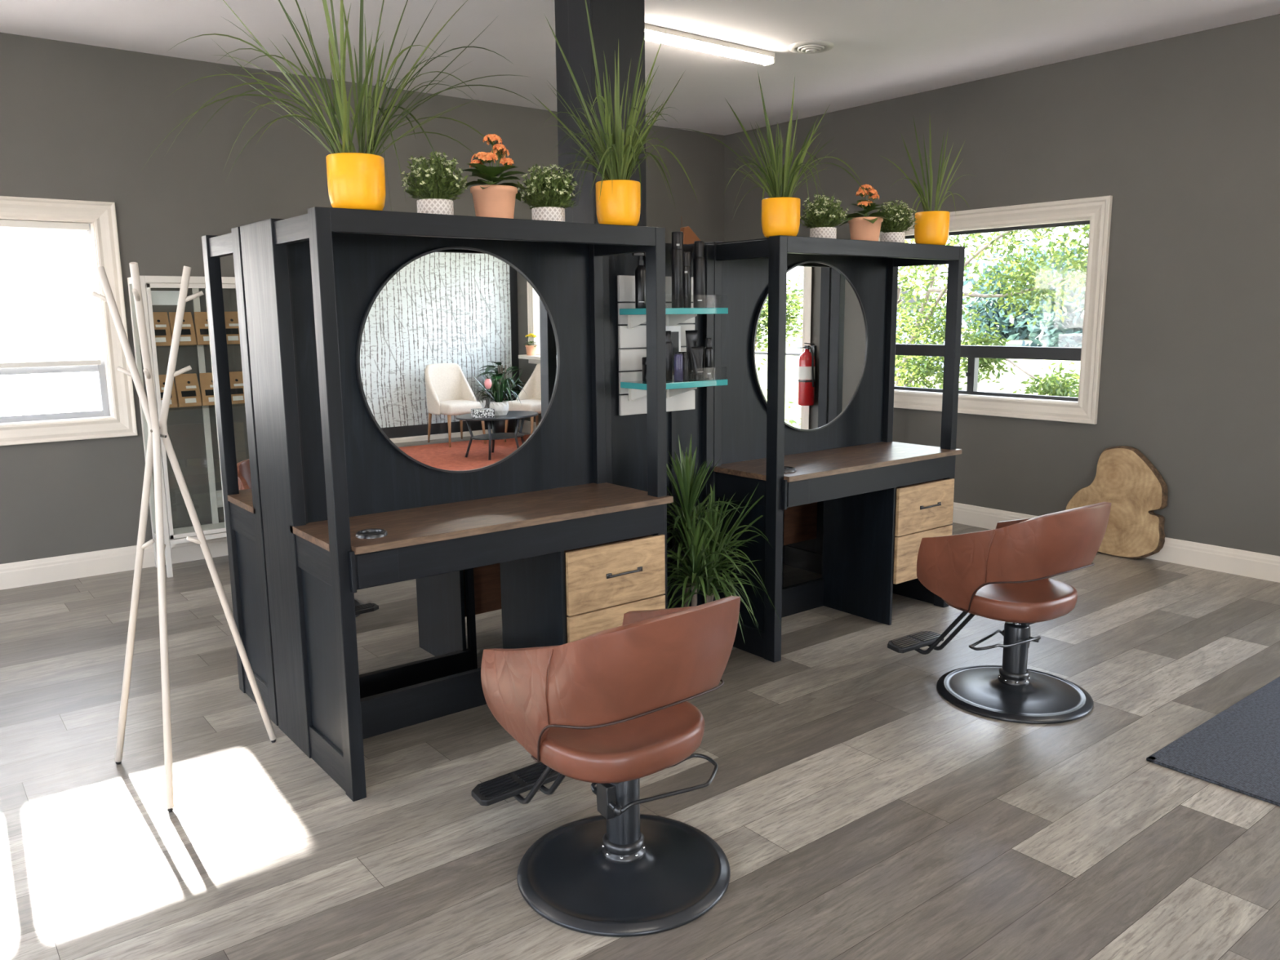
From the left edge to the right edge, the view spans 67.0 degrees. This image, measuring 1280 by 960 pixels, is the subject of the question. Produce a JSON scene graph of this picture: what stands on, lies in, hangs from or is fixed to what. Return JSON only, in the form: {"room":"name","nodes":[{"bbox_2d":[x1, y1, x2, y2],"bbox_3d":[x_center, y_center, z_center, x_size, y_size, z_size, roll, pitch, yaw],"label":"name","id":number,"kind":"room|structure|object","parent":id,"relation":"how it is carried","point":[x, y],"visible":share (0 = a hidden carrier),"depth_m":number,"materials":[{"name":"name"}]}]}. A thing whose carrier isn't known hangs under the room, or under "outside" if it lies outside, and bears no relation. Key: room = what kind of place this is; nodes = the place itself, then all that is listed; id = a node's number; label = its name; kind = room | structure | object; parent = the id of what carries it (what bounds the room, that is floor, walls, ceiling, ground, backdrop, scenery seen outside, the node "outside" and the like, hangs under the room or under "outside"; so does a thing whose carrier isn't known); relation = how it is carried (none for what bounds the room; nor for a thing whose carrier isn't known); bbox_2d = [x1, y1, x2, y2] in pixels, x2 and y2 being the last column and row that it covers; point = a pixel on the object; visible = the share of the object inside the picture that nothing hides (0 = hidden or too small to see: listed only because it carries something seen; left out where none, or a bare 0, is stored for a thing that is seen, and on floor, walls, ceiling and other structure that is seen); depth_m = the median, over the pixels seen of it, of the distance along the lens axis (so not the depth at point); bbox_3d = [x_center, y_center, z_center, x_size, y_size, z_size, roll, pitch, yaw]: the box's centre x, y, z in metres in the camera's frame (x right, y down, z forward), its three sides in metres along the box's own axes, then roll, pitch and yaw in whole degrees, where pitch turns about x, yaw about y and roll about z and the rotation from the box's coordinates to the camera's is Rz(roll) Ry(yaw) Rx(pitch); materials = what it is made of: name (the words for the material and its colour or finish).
{"room":"salon","nodes":[
{"label":"salon","id":0,"kind":"room"},
{"bbox_2d":[0,32,724,564],"bbox_3d":[-2.617,-1.101,6.533,8.858,3.171,0.170,-8,12,-37],"label":"wall","id":1,"kind":"structure","parent":0,"point":[78,122],"depth_m":6.11,"materials":[{"name":"paint"}]},
{"bbox_2d":[0,195,137,445],"bbox_3d":[-3.978,-0.885,5.463,1.906,1.419,0.204,-8,12,-37],"label":"window","id":2,"kind":"structure","parent":1,"relation":"in","point":[116,417],"depth_m":5.88,"materials":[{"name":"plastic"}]},
{"bbox_2d":[0,219,101,368],"bbox_3d":[-3.947,-1.041,5.420,1.590,0.845,0.040,-8,12,-37],"label":"window blind","id":3,"kind":"object","parent":2,"relation":"attached to","point":[48,317],"visible":0.98,"depth_m":5.74,"materials":[{"name":"white fabric"}]},
{"bbox_2d":[0,537,228,590],"bbox_3d":[-2.544,0.399,6.715,8.518,0.152,0.016,-8,12,-37],"label":"baseboard","id":4,"kind":"structure","parent":1,"relation":"attached to","point":[59,568],"depth_m":6.03,"materials":[{"name":"white wood"}]},
{"bbox_2d":[216,489,223,507],"bbox_3d":[-2.810,0.126,6.462,0.070,0.114,0.010,-8,12,-37],"label":"wall socket","id":5,"kind":"object","parent":1,"relation":"attached to","point":[219,493],"visible":0.67,"depth_m":6.46,"materials":[{"name":"white plastic"}]},
{"bbox_2d":[0,522,1279,959],"bbox_3d":[0.699,1.138,2.652,8.818,0.004,10.817,-8,12,-37],"label":"floor","id":6,"kind":"structure","parent":0,"point":[855,811],"depth_m":3.16,"materials":[{"name":"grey wood"}]},
{"bbox_2d":[127,275,235,577],"bbox_3d":[-2.728,-0.361,6.189,0.770,1.830,0.349,-8,12,-37],"label":"display cabinet","id":7,"kind":"object","parent":6,"relation":"on","point":[215,530],"visible":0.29,"depth_m":5.97,"materials":[{"name":"white metal"}]},
{"bbox_2d":[152,311,171,346],"bbox_3d":[-2.936,-0.918,5.888,0.134,0.206,0.056,-8,12,-37],"label":"kraft bag","id":8,"kind":"object","parent":7,"relation":"on","point":[162,327],"visible":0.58,"depth_m":5.89,"materials":[{"name":"paper"}]},
{"bbox_2d":[151,290,179,305],"bbox_3d":[-2.857,-1.097,5.826,0.170,0.085,0.002,-8,12,-37],"label":"paper card","id":9,"kind":"object","parent":7,"relation":"attached to","point":[158,297],"visible":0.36,"depth_m":5.82,"materials":[{"name":"white paper"}]},
{"bbox_2d":[158,374,177,408],"bbox_3d":[-2.933,-0.543,5.952,0.134,0.206,0.056,-8,12,-37],"label":"kraft bag","id":10,"kind":"object","parent":7,"relation":"on","point":[173,402],"visible":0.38,"depth_m":5.96,"materials":[{"name":"paper"}]},
{"bbox_2d":[168,311,196,346],"bbox_3d":[-2.826,-0.933,5.976,0.134,0.207,0.059,-9,13,-41],"label":"kraft bag","id":11,"kind":"object","parent":7,"relation":"on","point":[188,337],"visible":0.8,"depth_m":5.98,"materials":[{"name":"paper"}]},
{"bbox_2d":[174,373,202,407],"bbox_3d":[-2.822,-0.558,6.040,0.134,0.207,0.059,-9,13,-41],"label":"kraft bag","id":12,"kind":"object","parent":7,"relation":"on","point":[187,387],"visible":0.93,"depth_m":6.03,"materials":[{"name":"paper"}]},
{"bbox_2d":[173,522,225,534],"bbox_3d":[-2.723,0.319,6.307,0.710,0.020,0.285,-8,12,-37],"label":"shelf","id":13,"kind":"object","parent":7,"relation":"attached to","point":[214,525],"depth_m":6.28,"materials":[{"name":"white metal"}]},
{"bbox_2d":[194,311,209,345],"bbox_3d":[-2.713,-0.950,6.061,0.134,0.206,0.057,-7,12,-33],"label":"kraft bag","id":14,"kind":"object","parent":7,"relation":"on","point":[201,323],"visible":0.54,"depth_m":6.04,"materials":[{"name":"cardboard"}]},
{"bbox_2d":[199,373,214,405],"bbox_3d":[-2.709,-0.575,6.125,0.134,0.206,0.057,-7,12,-33],"label":"kraft bag","id":15,"kind":"object","parent":7,"relation":"on","point":[206,391],"visible":0.53,"depth_m":6.10,"materials":[{"name":"paper"}]},
{"bbox_2d":[224,311,239,344],"bbox_3d":[-2.601,-0.966,6.147,0.134,0.206,0.055,-9,13,-39],"label":"kraft bag","id":16,"kind":"object","parent":7,"relation":"on","point":[232,326],"visible":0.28,"depth_m":6.14,"materials":[{"name":"cardboard"}]},
{"bbox_2d":[229,371,244,404],"bbox_3d":[-2.597,-0.591,6.211,0.134,0.206,0.055,-9,13,-39],"label":"kraft bag","id":17,"kind":"object","parent":7,"relation":"on","point":[236,378],"visible":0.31,"depth_m":6.20,"materials":[{"name":"paper"}]},
{"bbox_2d":[92,262,276,812],"bbox_3d":[-1.540,0.163,3.294,0.516,1.748,0.510,-8,12,-37],"label":"coat rack","id":18,"kind":"object","parent":6,"relation":"on","point":[156,428],"visible":1,"depth_m":3.20,"materials":[{"name":"white paint"}]},
{"bbox_2d":[236,458,378,617],"bbox_3d":[-1.741,0.320,5.077,0.610,0.841,0.827,-8,12,-37],"label":"salon chair","id":19,"kind":"object","parent":6,"relation":"on","point":[242,467],"visible":0.05,"depth_m":5.03,"materials":[{"name":"brown leather"}]},
{"bbox_2d":[201,206,673,801],"bbox_3d":[-0.812,-0.031,3.932,1.358,1.900,1.358,-8,12,-37],"label":"station","id":20,"kind":"object","parent":6,"relation":"on","point":[331,510],"visible":0.81,"depth_m":3.59,"materials":[{"name":"black wood"}]},
{"bbox_2d":[227,488,255,514],"bbox_3d":[-1.076,0.016,4.283,1.358,0.024,0.464,-8,12,-37],"label":"countertop","id":21,"kind":"structure","parent":20,"relation":"on","point":[243,500],"depth_m":3.90,"materials":[{"name":"brown wood"}]},
{"bbox_2d":[140,0,535,210],"bbox_3d":[-0.879,-1.244,3.012,0.867,0.920,1.027,1,10,11],"label":"potted grass","id":22,"kind":"object","parent":20,"relation":"on","point":[355,180],"depth_m":2.96,"materials":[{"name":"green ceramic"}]},
{"bbox_2d":[325,152,385,210],"bbox_3d":[-0.886,-0.923,3.026,0.174,0.166,0.174,-8,12,-37],"label":"pot","id":23,"kind":"object","parent":20,"relation":"on","point":[356,180],"depth_m":2.96,"materials":[{"name":"yellow ceramic"}]},
{"bbox_2d":[400,151,467,214],"bbox_3d":[-0.698,-1.004,3.293,0.223,0.230,0.230,6,12,33],"label":"potted plant","id":24,"kind":"object","parent":20,"relation":"on","point":[432,202],"visible":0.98,"depth_m":3.25,"materials":[{"name":"green plant"}]},
{"bbox_2d":[416,198,453,214],"bbox_3d":[-0.699,-0.922,3.306,0.122,0.064,0.122,-8,12,-37],"label":"pot","id":25,"kind":"object","parent":24,"relation":"on","point":[430,206],"depth_m":3.25,"materials":[{"name":"white ceramic"}]},
{"bbox_2d":[355,246,559,472],"bbox_3d":[-0.671,-0.453,3.707,0.858,0.858,0.020,-8,13,-37],"label":"round mirror","id":26,"kind":"object","parent":20,"relation":"attached to","point":[458,354],"visible":1,"depth_m":3.68,"materials":[{"name":"silver metal"}]},
{"bbox_2d":[289,482,672,554],"bbox_3d":[-0.547,0.124,3.618,1.358,0.024,0.468,-8,12,-37],"label":"countertop","id":27,"kind":"structure","parent":20,"relation":"on","point":[437,519],"depth_m":3.56,"materials":[{"name":"brown wood"}]},
{"bbox_2d":[462,133,532,218],"bbox_3d":[-0.511,-1.059,3.403,0.245,0.298,0.245,-8,12,-37],"label":"kalanchoe","id":28,"kind":"object","parent":20,"relation":"on","point":[491,199],"visible":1,"depth_m":3.35,"materials":[{"name":"ceramic"}]},
{"bbox_2d":[470,184,517,218],"bbox_3d":[-0.513,-0.968,3.408,0.166,0.118,0.166,-8,12,-37],"label":"pot","id":29,"kind":"object","parent":28,"relation":"on","point":[496,201],"depth_m":3.35,"materials":[{"name":"ceramic"}]},
{"bbox_2d":[517,164,580,222],"bbox_3d":[-0.339,-1.052,3.571,0.218,0.224,0.234,-10,14,-44],"label":"flowering bush","id":30,"kind":"object","parent":20,"relation":"on","point":[548,206],"visible":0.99,"depth_m":3.53,"materials":[{"name":"green plant"}]},
{"bbox_2d":[531,206,564,222],"bbox_3d":[-0.339,-0.973,3.584,0.122,0.064,0.122,-8,12,-37],"label":"pot","id":31,"kind":"object","parent":30,"relation":"on","point":[539,213],"depth_m":3.53,"materials":[{"name":"white ceramic"}]},
{"bbox_2d":[535,0,697,226],"bbox_3d":[-0.111,-1.394,3.617,0.552,0.878,0.699,2,10,13],"label":"potted grass","id":32,"kind":"object","parent":20,"relation":"on","point":[618,197],"depth_m":3.56,"materials":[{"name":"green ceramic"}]},
{"bbox_2d":[595,179,640,226],"bbox_3d":[-0.082,-1.035,3.640,0.168,0.162,0.168,-8,12,-37],"label":"pot","id":33,"kind":"object","parent":32,"relation":"on","point":[619,203],"depth_m":3.57,"materials":[{"name":"yellow ceramic"}]},
{"bbox_2d":[554,0,646,226],"bbox_3d":[-0.163,-0.751,4.337,0.285,3.170,0.275,-8,12,-37],"label":"column","id":34,"kind":"structure","parent":6,"relation":"on","point":[613,23],"depth_m":4.08,"materials":[{"name":"black paint"}]},
{"bbox_2d":[471,595,740,937],"bbox_3d":[-0.121,0.694,2.791,0.610,0.841,0.827,-9,13,-39],"label":"salon chair","id":35,"kind":"object","parent":6,"relation":"on","point":[610,709],"visible":1,"depth_m":2.59,"materials":[{"name":"brown leather"}]},
{"bbox_2d":[602,243,714,608],"bbox_3d":[-0.011,-0.131,4.514,0.644,1.885,0.346,-8,12,-37],"label":"wall","id":36,"kind":"structure","parent":6,"relation":"on","point":[626,436],"depth_m":4.37,"materials":[{"name":"grey paint"}]},
{"bbox_2d":[616,275,694,415],"bbox_3d":[0.077,-0.601,4.307,0.430,0.600,0.021,-8,12,-37],"label":"panel","id":37,"kind":"object","parent":36,"relation":"attached to","point":[631,343],"visible":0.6,"depth_m":4.22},
{"bbox_2d":[619,307,728,328],"bbox_3d":[0.149,-0.729,4.190,0.435,0.140,0.215,-8,12,-37],"label":"glass shelf","id":38,"kind":"object","parent":37,"relation":"attached to","point":[674,316],"visible":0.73,"depth_m":4.15,"materials":[{"name":"teal glass"}]},
{"bbox_2d":[632,253,645,308],"bbox_3d":[-0.002,-0.839,4.074,0.065,0.228,0.050,-8,12,-37],"label":"pump bottle","id":39,"kind":"object","parent":38,"relation":"on","point":[640,272],"visible":0.92,"depth_m":4.06,"materials":[{"name":"black plastic"}]},
{"bbox_2d":[643,252,645,268],"bbox_3d":[0.036,-0.856,4.121,0.043,0.245,0.044,-8,12,-37],"label":"spray can","id":40,"kind":"object","parent":38,"relation":"on","point":[644,255],"visible":0.12,"depth_m":4.09,"materials":[{"name":"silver metal"}]},
{"bbox_2d":[671,231,684,307],"bbox_3d":[0.162,-0.905,4.174,0.053,0.322,0.053,-8,12,-37],"label":"spray can","id":41,"kind":"object","parent":38,"relation":"on","point":[677,252],"visible":0.88,"depth_m":4.16,"materials":[{"name":"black metal"}]},
{"bbox_2d":[683,251,691,307],"bbox_3d":[0.199,-0.873,4.228,0.049,0.240,0.049,-8,12,-37],"label":"spray can","id":42,"kind":"object","parent":38,"relation":"on","point":[686,255],"visible":0.57,"depth_m":4.21,"materials":[{"name":"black metal"}]},
{"bbox_2d":[693,240,705,307],"bbox_3d":[0.261,-0.902,4.253,0.053,0.288,0.053,-8,12,-37],"label":"spray can","id":43,"kind":"object","parent":38,"relation":"on","point":[699,260],"visible":0.87,"depth_m":4.23,"materials":[{"name":"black metal"}]},
{"bbox_2d":[620,377,727,400],"bbox_3d":[0.152,-0.421,4.242,0.435,0.140,0.215,-8,12,-37],"label":"glass shelf","id":44,"kind":"object","parent":37,"relation":"attached to","point":[637,389],"visible":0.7,"depth_m":4.20,"materials":[{"name":"teal glass"}]},
{"bbox_2d":[641,356,646,382],"bbox_3d":[0.045,-0.476,4.163,0.072,0.106,0.072,-8,12,-37],"label":"bottle","id":45,"kind":"object","parent":44,"relation":"on","point":[643,358],"visible":0.34,"depth_m":4.14,"materials":[{"name":"black plastic"}]},
{"bbox_2d":[666,330,672,380],"bbox_3d":[0.120,-0.545,4.238,0.044,0.215,0.044,-8,12,-37],"label":"bottle","id":46,"kind":"object","parent":44,"relation":"on","point":[668,344],"visible":0.61,"depth_m":4.22,"materials":[{"name":"black plastic"}]},
{"bbox_2d":[666,325,680,379],"bbox_3d":[0.146,-0.566,4.299,0.070,0.235,0.032,-8,12,-37],"label":"carton","id":47,"kind":"object","parent":44,"relation":"on","point":[675,330],"visible":0.36,"depth_m":4.28,"materials":[{"name":"cardboard"}]},
{"bbox_2d":[674,351,683,381],"bbox_3d":[0.167,-0.492,4.194,0.040,0.125,0.040,-8,12,-37],"label":"bottle","id":48,"kind":"object","parent":44,"relation":"on","point":[678,357],"visible":1,"depth_m":4.18,"materials":[{"name":"purple plastic"}]},
{"bbox_2d":[681,351,688,380],"bbox_3d":[0.195,-0.498,4.228,0.036,0.124,0.036,-8,12,-37],"label":"bottle","id":49,"kind":"object","parent":44,"relation":"on","point":[686,361],"visible":0.79,"depth_m":4.21,"materials":[{"name":"black plastic"}]},
{"bbox_2d":[684,329,697,378],"bbox_3d":[0.231,-0.562,4.330,0.054,0.215,0.050,0,10,5],"label":"tube","id":50,"kind":"object","parent":44,"relation":"on","point":[691,335],"visible":0.58,"depth_m":4.32,"materials":[{"name":"black plastic"}]},
{"bbox_2d":[691,346,703,380],"bbox_3d":[0.253,-0.513,4.252,0.052,0.145,0.050,0,10,6],"label":"tube","id":51,"kind":"object","parent":44,"relation":"on","point":[697,352],"visible":1,"depth_m":4.24,"materials":[{"name":"black plastic"}]},
{"bbox_2d":[703,337,713,378],"bbox_3d":[0.307,-0.546,4.335,0.042,0.180,0.042,-8,12,-37],"label":"spray bottle","id":52,"kind":"object","parent":44,"relation":"on","point":[708,352],"visible":1,"depth_m":4.32,"materials":[{"name":"black plastic"}]},
{"bbox_2d":[666,435,779,641],"bbox_3d":[0.364,0.330,4.249,0.781,1.059,0.619,-8,12,-37],"label":"dracaena plant","id":53,"kind":"object","parent":6,"relation":"on","point":[704,551],"visible":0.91,"depth_m":4.16,"materials":[{"name":"green plant"}]},
{"bbox_2d":[692,235,964,662],"bbox_3d":[0.746,-0.257,5.163,1.358,1.900,1.358,-8,12,-37],"label":"station","id":54,"kind":"object","parent":6,"relation":"on","point":[844,502],"visible":0.64,"depth_m":4.86,"materials":[{"name":"black wood"}]},
{"bbox_2d":[680,216,700,244],"bbox_3d":[0.248,-1.190,4.622,0.135,0.130,0.030,-8,12,-37],"label":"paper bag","id":55,"kind":"object","parent":54,"relation":"on","point":[690,237],"visible":0.63,"depth_m":4.59,"materials":[{"name":"brown paper"}]},
{"bbox_2d":[671,71,871,237],"bbox_3d":[0.655,-1.405,4.209,0.502,0.686,1.097,7,12,37],"label":"potted grass","id":56,"kind":"object","parent":54,"relation":"on","point":[780,212],"depth_m":4.13,"materials":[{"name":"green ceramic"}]},
{"bbox_2d":[761,196,799,237],"bbox_3d":[0.612,-1.137,4.205,0.166,0.160,0.166,-8,12,-37],"label":"pot","id":57,"kind":"object","parent":56,"relation":"on","point":[780,215],"depth_m":4.14,"materials":[{"name":"yellow ceramic"}]},
{"bbox_2d":[751,261,868,431],"bbox_3d":[0.880,-0.677,4.932,0.858,0.858,0.018,-8,12,-37],"label":"round mirror","id":58,"kind":"object","parent":54,"relation":"attached to","point":[827,340],"visible":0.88,"depth_m":4.95,"materials":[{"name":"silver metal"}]},
{"bbox_2d":[800,193,848,238],"bbox_3d":[0.856,-1.226,4.517,0.224,0.224,0.224,-4,10,-18],"label":"flowering bush","id":59,"kind":"object","parent":54,"relation":"on","point":[815,219],"visible":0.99,"depth_m":4.48,"materials":[{"name":"green plant"}]},
{"bbox_2d":[809,226,836,238],"bbox_3d":[0.858,-1.147,4.534,0.122,0.064,0.122,-8,12,-37],"label":"pot","id":60,"kind":"object","parent":59,"relation":"on","point":[815,232],"depth_m":4.48,"materials":[{"name":"white ceramic"}]},
{"bbox_2d":[713,441,961,482],"bbox_3d":[1.011,-0.102,4.848,1.358,0.024,0.468,-8,12,-37],"label":"countertop","id":61,"kind":"structure","parent":54,"relation":"on","point":[818,461],"depth_m":4.79,"materials":[{"name":"brown wood"}]},
{"bbox_2d":[838,184,893,240],"bbox_3d":[1.085,-1.275,4.640,0.241,0.276,0.259,-3,10,-13],"label":"kalanchoe","id":62,"kind":"object","parent":54,"relation":"on","point":[861,227],"visible":0.98,"depth_m":4.60,"materials":[{"name":"ceramic"}]},
{"bbox_2d":[880,231,905,242],"bbox_3d":[1.265,-1.205,4.848,0.122,0.064,0.122,-8,12,-37],"label":"pot","id":63,"kind":"object","parent":54,"relation":"on","point":[895,237],"depth_m":4.80,"materials":[{"name":"white ceramic"}]},
{"bbox_2d":[877,198,916,242],"bbox_3d":[1.266,-1.291,4.837,0.230,0.236,0.226,7,12,37],"label":"flowering bush","id":64,"kind":"object","parent":54,"relation":"on","point":[892,230],"visible":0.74,"depth_m":4.79,"materials":[{"name":"green plant"}]},
{"bbox_2d":[879,119,972,244],"bbox_3d":[1.416,-1.499,4.849,0.759,0.640,0.246,-8,12,-37],"label":"potted grass","id":65,"kind":"object","parent":54,"relation":"on","point":[931,227],"depth_m":4.82,"materials":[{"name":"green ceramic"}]},
{"bbox_2d":[914,210,950,244],"bbox_3d":[1.472,-1.264,4.881,0.168,0.165,0.168,-8,12,-37],"label":"pot","id":66,"kind":"object","parent":65,"relation":"on","point":[931,227],"depth_m":4.81,"materials":[{"name":"yellow ceramic"}]},
{"bbox_2d":[897,287,903,305],"bbox_3d":[1.881,-0.562,7.331,0.516,1.748,0.510,-8,12,-37],"label":"coat rack","id":67,"kind":"object","parent":6,"relation":"on","point":[899,288],"visible":0.15,"depth_m":6.99,"materials":[{"name":"white paint"}]},
{"bbox_2d":[887,502,1111,724],"bbox_3d":[1.488,0.463,4.048,0.610,0.841,0.827,-7,12,-34],"label":"salon chair","id":68,"kind":"object","parent":6,"relation":"on","point":[1002,573],"visible":1,"depth_m":3.85,"materials":[{"name":"brown leather"}]},
{"bbox_2d":[1065,445,1168,558],"bbox_3d":[3.084,0.135,6.272,0.122,0.713,0.644,-8,12,-37],"label":"log slice","id":69,"kind":"object","parent":6,"relation":"on","point":[1126,478],"visible":0.89,"depth_m":6.17,"materials":[{"name":"brown wood"}]},
{"bbox_2d":[1146,676,1279,806],"bbox_3d":[3.196,0.948,3.567,2.404,0.012,1.501,-8,12,-37],"label":"rug","id":70,"kind":"object","parent":6,"relation":"on","point":[1237,749],"visible":1,"depth_m":3.48,"materials":[{"name":"grey carpet"}]},
{"bbox_2d":[0,0,1279,135],"bbox_3d":[0.666,-2.048,2.107,8.818,0.120,10.817,-8,12,-37],"label":"ceiling","id":71,"kind":"structure","parent":0,"point":[882,50],"depth_m":5.64,"materials":[{"name":"paint"}]},
{"bbox_2d":[644,23,774,66],"bbox_3d":[0.370,-2.566,5.706,1.128,0.066,0.090,-8,12,-37],"label":"tube light","id":72,"kind":"object","parent":71,"relation":"attached to","point":[653,33],"visible":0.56,"depth_m":5.69,"materials":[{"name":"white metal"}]},
{"bbox_2d":[788,40,834,53],"bbox_3d":[1.040,-2.620,5.882,0.276,0.031,0.276,-8,12,-37],"label":"ceiling vent","id":73,"kind":"object","parent":71,"relation":"in","point":[811,46],"visible":1,"depth_m":5.83,"materials":[{"name":"white metal"}]},
{"bbox_2d":[848,217,883,240],"bbox_3d":[1.082,-1.197,4.653,0.166,0.118,0.166,-8,12,-37],"label":"pot","id":74,"kind":"object","parent":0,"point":[860,228],"depth_m":4.59,"materials":[{"name":"ceramic"}]},
{"bbox_2d":[724,13,1279,555],"bbox_3d":[4.099,-0.912,5.024,0.170,3.171,10.517,-8,12,-37],"label":"wall","id":75,"kind":"structure","parent":0,"point":[1182,132],"depth_m":6.04,"materials":[{"name":"paint"}]},
{"bbox_2d":[878,195,1112,424],"bbox_3d":[2.450,-1.220,7.074,0.204,1.456,1.981,-8,12,-37],"label":"window","id":76,"kind":"structure","parent":75,"relation":"in","point":[1095,211],"depth_m":6.62,"materials":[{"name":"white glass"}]},
{"bbox_2d":[952,502,1279,582],"bbox_3d":[4.042,0.586,5.221,0.016,0.152,10.517,-8,12,-37],"label":"baseboard","id":77,"kind":"structure","parent":75,"relation":"attached to","point":[1209,557],"depth_m":5.96,"materials":[{"name":"white wood"}]},
{"label":"outside","id":78,"kind":"structure","parent":0,"visible":0},
{"bbox_2d":[0,330,1080,415],"bbox_3d":[1.591,-2.165,24.003,150.000,0.001,150.000,-8,12,-37],"label":"ground","id":79,"kind":"structure","parent":78,"point":[46,393],"depth_m":27.51,"materials":[{"name":"white concrete"}]},
{"bbox_2d":[894,284,968,373],"bbox_3d":[8.992,-5.029,32.002,2.700,2.800,3.300,6,12,34],"label":"shed","id":80,"kind":"object","parent":79,"relation":"on","point":[921,292],"visible":0.16,"depth_m":30.54,"materials":[{"name":"white"}]},
{"bbox_2d":[894,224,1089,397],"bbox_3d":[3.620,-2.381,11.545,2.922,4.592,5.846,-4,10,-20],"label":"leafy tree","id":81,"kind":"object","parent":79,"relation":"on","point":[1054,386],"visible":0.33,"depth_m":11.11,"materials":[{"name":"green plant"}]},
{"bbox_2d":[961,229,1088,340],"bbox_3d":[28.580,-12.452,66.395,15.337,9.156,11.557,8,13,41],"label":"tree","id":82,"kind":"object","parent":79,"relation":"on","point":[1024,332],"visible":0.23,"depth_m":66.31,"materials":[{"name":"green plant"}]},
{"bbox_2d":[1004,239,1087,347],"bbox_3d":[25.042,-8.765,49.389,12.164,7.007,8.866,1,10,9],"label":"tree","id":83,"kind":"object","parent":79,"relation":"on","point":[1068,333],"visible":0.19,"depth_m":49.37,"materials":[{"name":"green plant"}]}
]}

